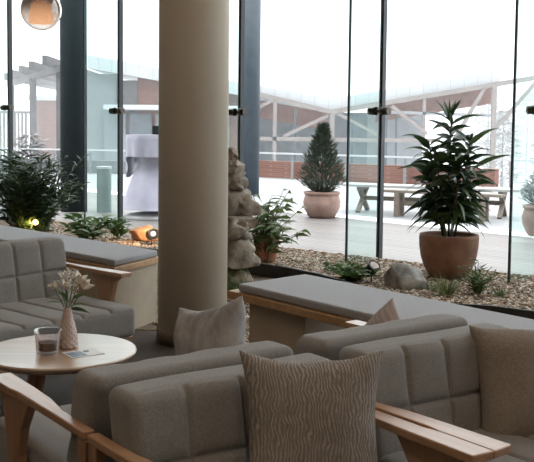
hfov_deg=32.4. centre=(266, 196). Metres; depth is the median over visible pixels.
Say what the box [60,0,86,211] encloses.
column
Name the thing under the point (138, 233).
boulder
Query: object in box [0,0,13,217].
window
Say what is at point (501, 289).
grass tuft
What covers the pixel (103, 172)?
bollard light
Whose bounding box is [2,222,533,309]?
gravel ground
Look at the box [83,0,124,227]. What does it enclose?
window
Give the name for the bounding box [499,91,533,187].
tree
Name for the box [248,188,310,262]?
potted shrub
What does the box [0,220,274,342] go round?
gravel ground
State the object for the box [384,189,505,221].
bench
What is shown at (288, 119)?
building
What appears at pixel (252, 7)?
column
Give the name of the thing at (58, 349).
glass tumbler
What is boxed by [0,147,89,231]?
shrub
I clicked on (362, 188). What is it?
table
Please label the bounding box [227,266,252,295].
rock
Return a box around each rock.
[227,238,260,268]
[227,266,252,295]
[228,147,238,160]
[228,159,244,173]
[228,172,248,189]
[228,188,262,215]
[228,215,257,240]
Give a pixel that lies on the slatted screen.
(1, 112)
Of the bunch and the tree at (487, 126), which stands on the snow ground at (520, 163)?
the tree at (487, 126)
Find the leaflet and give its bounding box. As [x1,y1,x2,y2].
[62,348,104,357]
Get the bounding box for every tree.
[6,133,52,158]
[463,70,518,186]
[478,109,533,188]
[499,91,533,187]
[518,141,533,189]
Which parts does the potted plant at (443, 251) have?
pot, stem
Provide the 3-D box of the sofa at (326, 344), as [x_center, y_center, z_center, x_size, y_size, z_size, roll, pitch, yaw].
[0.203,0.730,3.059,0.714,0.716,0.703,-2,5,-36]
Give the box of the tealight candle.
[38,340,56,351]
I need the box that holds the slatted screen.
[0,111,28,157]
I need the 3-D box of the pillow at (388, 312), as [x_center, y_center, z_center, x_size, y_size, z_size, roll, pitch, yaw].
[0.415,0.517,3.196,0.326,0.329,0.105,5,6,44]
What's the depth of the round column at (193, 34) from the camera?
5.48 m
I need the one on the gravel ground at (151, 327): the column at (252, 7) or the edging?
the edging
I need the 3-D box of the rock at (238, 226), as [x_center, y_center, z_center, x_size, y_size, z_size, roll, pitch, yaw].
[-0.303,0.234,7.286,0.372,0.225,0.368,4,5,42]
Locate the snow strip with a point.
(459, 228)
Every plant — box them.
[61,213,116,239]
[99,215,133,238]
[323,256,380,281]
[397,99,509,279]
[455,258,502,293]
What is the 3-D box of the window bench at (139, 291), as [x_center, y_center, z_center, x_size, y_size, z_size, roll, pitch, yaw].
[-2.087,0.519,7.271,0.524,0.492,3.773,-3,6,-44]
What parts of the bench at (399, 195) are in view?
leg, leg, leg, leg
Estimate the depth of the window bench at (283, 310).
4.60 m
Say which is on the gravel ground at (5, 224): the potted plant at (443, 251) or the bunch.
the potted plant at (443, 251)
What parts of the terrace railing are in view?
post, post, handrail, post, post, post, post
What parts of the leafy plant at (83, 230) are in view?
stem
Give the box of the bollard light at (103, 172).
[96,166,111,212]
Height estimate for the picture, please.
0.001 m
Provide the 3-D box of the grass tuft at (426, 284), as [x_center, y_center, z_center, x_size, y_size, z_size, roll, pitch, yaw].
[1.293,0.667,7.209,0.252,0.143,0.259,4,5,39]
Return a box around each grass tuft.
[227,271,253,289]
[417,278,437,290]
[426,271,464,296]
[491,284,510,296]
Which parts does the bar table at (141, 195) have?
plate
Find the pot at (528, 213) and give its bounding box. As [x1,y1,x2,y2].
[522,204,533,235]
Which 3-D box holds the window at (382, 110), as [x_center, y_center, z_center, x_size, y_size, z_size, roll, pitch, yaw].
[0.497,-2.556,9.363,0.578,6.330,1.937,-2,5,-33]
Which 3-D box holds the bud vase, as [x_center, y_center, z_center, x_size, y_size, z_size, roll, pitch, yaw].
[-0.761,0.497,3.509,0.084,0.155,0.084,1,4,0]
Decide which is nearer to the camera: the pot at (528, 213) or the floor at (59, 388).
the floor at (59, 388)
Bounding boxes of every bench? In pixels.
[0,225,157,328]
[228,274,533,354]
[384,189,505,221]
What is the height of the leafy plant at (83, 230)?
0.337 m
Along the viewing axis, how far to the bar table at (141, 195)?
17.48 m
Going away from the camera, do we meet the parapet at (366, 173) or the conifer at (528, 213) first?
the conifer at (528, 213)
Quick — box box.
[152,126,158,134]
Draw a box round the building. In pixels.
[87,55,533,168]
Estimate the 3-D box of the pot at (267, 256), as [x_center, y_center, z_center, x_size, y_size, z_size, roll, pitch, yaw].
[-0.005,0.482,8.646,0.244,0.270,0.244,1,4,0]
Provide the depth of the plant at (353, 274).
7.52 m
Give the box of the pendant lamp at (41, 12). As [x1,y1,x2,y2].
[20,0,61,29]
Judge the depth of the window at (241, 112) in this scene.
10.10 m
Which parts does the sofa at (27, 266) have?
backrest, seat frame, seat, armrest, leg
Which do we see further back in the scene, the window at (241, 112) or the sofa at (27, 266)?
the window at (241, 112)
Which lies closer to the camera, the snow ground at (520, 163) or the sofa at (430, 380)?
the sofa at (430, 380)
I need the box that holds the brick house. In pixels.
[26,95,55,158]
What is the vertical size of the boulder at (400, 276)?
0.290 m
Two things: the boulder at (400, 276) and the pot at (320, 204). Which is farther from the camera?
the pot at (320, 204)
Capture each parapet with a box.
[0,158,137,173]
[259,160,498,186]
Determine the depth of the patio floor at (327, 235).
14.81 m
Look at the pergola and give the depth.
45.23 m
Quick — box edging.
[139,247,533,318]
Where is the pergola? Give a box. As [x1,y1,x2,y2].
[4,55,98,159]
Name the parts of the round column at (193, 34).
column skirting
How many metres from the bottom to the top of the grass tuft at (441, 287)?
0.224 m
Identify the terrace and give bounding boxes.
[4,171,533,232]
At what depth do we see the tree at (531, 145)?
62.27 m
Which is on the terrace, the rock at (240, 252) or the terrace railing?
the terrace railing
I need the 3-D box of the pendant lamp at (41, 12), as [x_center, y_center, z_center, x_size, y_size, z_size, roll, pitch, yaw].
[-1.189,-3.170,4.790,0.216,4.557,0.216,1,4,0]
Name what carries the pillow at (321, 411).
on the sofa at (203, 415)
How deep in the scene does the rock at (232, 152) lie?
7.26 m
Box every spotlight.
[31,219,38,230]
[145,228,157,244]
[365,260,379,281]
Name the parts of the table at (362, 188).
leg, leg, leg, leg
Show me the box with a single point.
(154, 128)
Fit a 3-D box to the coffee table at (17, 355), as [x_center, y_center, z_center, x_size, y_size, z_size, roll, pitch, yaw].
[-0.785,0.813,3.497,0.574,0.473,0.574,1,4,0]
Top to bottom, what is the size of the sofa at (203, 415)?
0.717 m
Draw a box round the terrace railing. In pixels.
[0,148,533,187]
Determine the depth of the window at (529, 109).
7.49 m
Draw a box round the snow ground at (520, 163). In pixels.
[2,150,533,187]
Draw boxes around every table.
[0,333,136,410]
[123,135,157,220]
[341,182,521,218]
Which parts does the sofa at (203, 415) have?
leg, armrest, backrest, leg, armrest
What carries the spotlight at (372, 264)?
on the gravel ground at (5, 224)
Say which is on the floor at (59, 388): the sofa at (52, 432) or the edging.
the sofa at (52, 432)
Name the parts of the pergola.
post, post, post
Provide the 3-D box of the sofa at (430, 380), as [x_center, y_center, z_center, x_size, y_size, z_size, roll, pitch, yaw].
[0.634,0.776,2.481,0.714,0.716,0.703,-2,5,-36]
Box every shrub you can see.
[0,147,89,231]
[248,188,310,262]
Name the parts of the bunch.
stem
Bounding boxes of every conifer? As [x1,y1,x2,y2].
[295,121,345,218]
[518,173,533,235]
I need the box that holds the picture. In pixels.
[66,351,86,356]
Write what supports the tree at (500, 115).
on the snow ground at (520, 163)
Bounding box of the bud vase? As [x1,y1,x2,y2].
[57,307,78,348]
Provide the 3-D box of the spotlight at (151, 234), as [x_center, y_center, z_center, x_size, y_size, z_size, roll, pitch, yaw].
[-1.237,0.431,9.851,0.125,0.214,0.154,-2,5,-29]
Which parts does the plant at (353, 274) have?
stem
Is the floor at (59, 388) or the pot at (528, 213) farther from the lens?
the pot at (528, 213)
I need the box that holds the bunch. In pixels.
[47,270,93,312]
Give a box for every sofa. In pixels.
[0,237,134,374]
[0,341,292,461]
[87,353,493,461]
[295,313,467,360]
[339,323,533,461]
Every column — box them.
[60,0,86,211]
[156,0,229,347]
[243,0,260,194]
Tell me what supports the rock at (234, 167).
on the rock at (238, 181)
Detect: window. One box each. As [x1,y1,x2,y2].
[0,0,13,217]
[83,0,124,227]
[229,0,246,161]
[345,0,390,262]
[507,0,533,282]
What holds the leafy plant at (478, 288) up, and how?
on the gravel ground at (5, 224)
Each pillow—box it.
[173,296,245,355]
[239,350,382,461]
[365,298,400,324]
[469,325,533,437]
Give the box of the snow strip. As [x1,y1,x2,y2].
[47,185,533,237]
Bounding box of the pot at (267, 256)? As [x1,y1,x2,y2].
[254,234,278,262]
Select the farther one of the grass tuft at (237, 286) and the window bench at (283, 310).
the grass tuft at (237, 286)
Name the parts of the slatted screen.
rail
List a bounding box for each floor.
[0,188,533,274]
[0,330,174,417]
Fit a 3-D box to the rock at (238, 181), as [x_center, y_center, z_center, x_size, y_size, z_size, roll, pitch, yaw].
[-0.261,-0.142,7.330,0.233,0.160,0.224,3,5,26]
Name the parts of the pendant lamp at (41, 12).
lamp shade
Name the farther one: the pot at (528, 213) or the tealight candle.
the pot at (528, 213)
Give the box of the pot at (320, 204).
[303,190,339,218]
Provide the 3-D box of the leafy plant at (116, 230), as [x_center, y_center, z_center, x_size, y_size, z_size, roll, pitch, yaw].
[-1.672,0.331,10.290,0.366,0.293,0.400,1,4,0]
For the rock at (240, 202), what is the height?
0.265 m
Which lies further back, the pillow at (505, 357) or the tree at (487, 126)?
the tree at (487, 126)
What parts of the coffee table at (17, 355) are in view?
leg, leg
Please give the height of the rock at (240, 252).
0.281 m
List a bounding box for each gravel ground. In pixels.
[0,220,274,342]
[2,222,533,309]
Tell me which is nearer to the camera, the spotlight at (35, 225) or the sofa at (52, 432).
the sofa at (52, 432)
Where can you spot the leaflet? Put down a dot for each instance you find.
(86, 352)
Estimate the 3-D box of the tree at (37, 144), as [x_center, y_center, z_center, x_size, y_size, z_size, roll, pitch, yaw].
[-9.958,-0.140,38.480,2.461,5.229,2.411,1,4,0]
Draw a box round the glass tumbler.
[33,327,61,355]
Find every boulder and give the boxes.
[129,225,157,240]
[384,263,426,290]
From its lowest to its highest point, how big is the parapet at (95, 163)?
0.600 m
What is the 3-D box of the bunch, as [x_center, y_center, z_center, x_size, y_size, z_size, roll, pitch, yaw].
[-0.747,0.402,3.500,0.188,0.249,0.120,1,4,0]
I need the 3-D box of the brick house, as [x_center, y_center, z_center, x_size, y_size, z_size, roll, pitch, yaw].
[-12.120,-2.753,59.714,5.700,7.400,5.100,1,4,0]
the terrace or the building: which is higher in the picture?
the building
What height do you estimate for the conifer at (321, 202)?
1.933 m

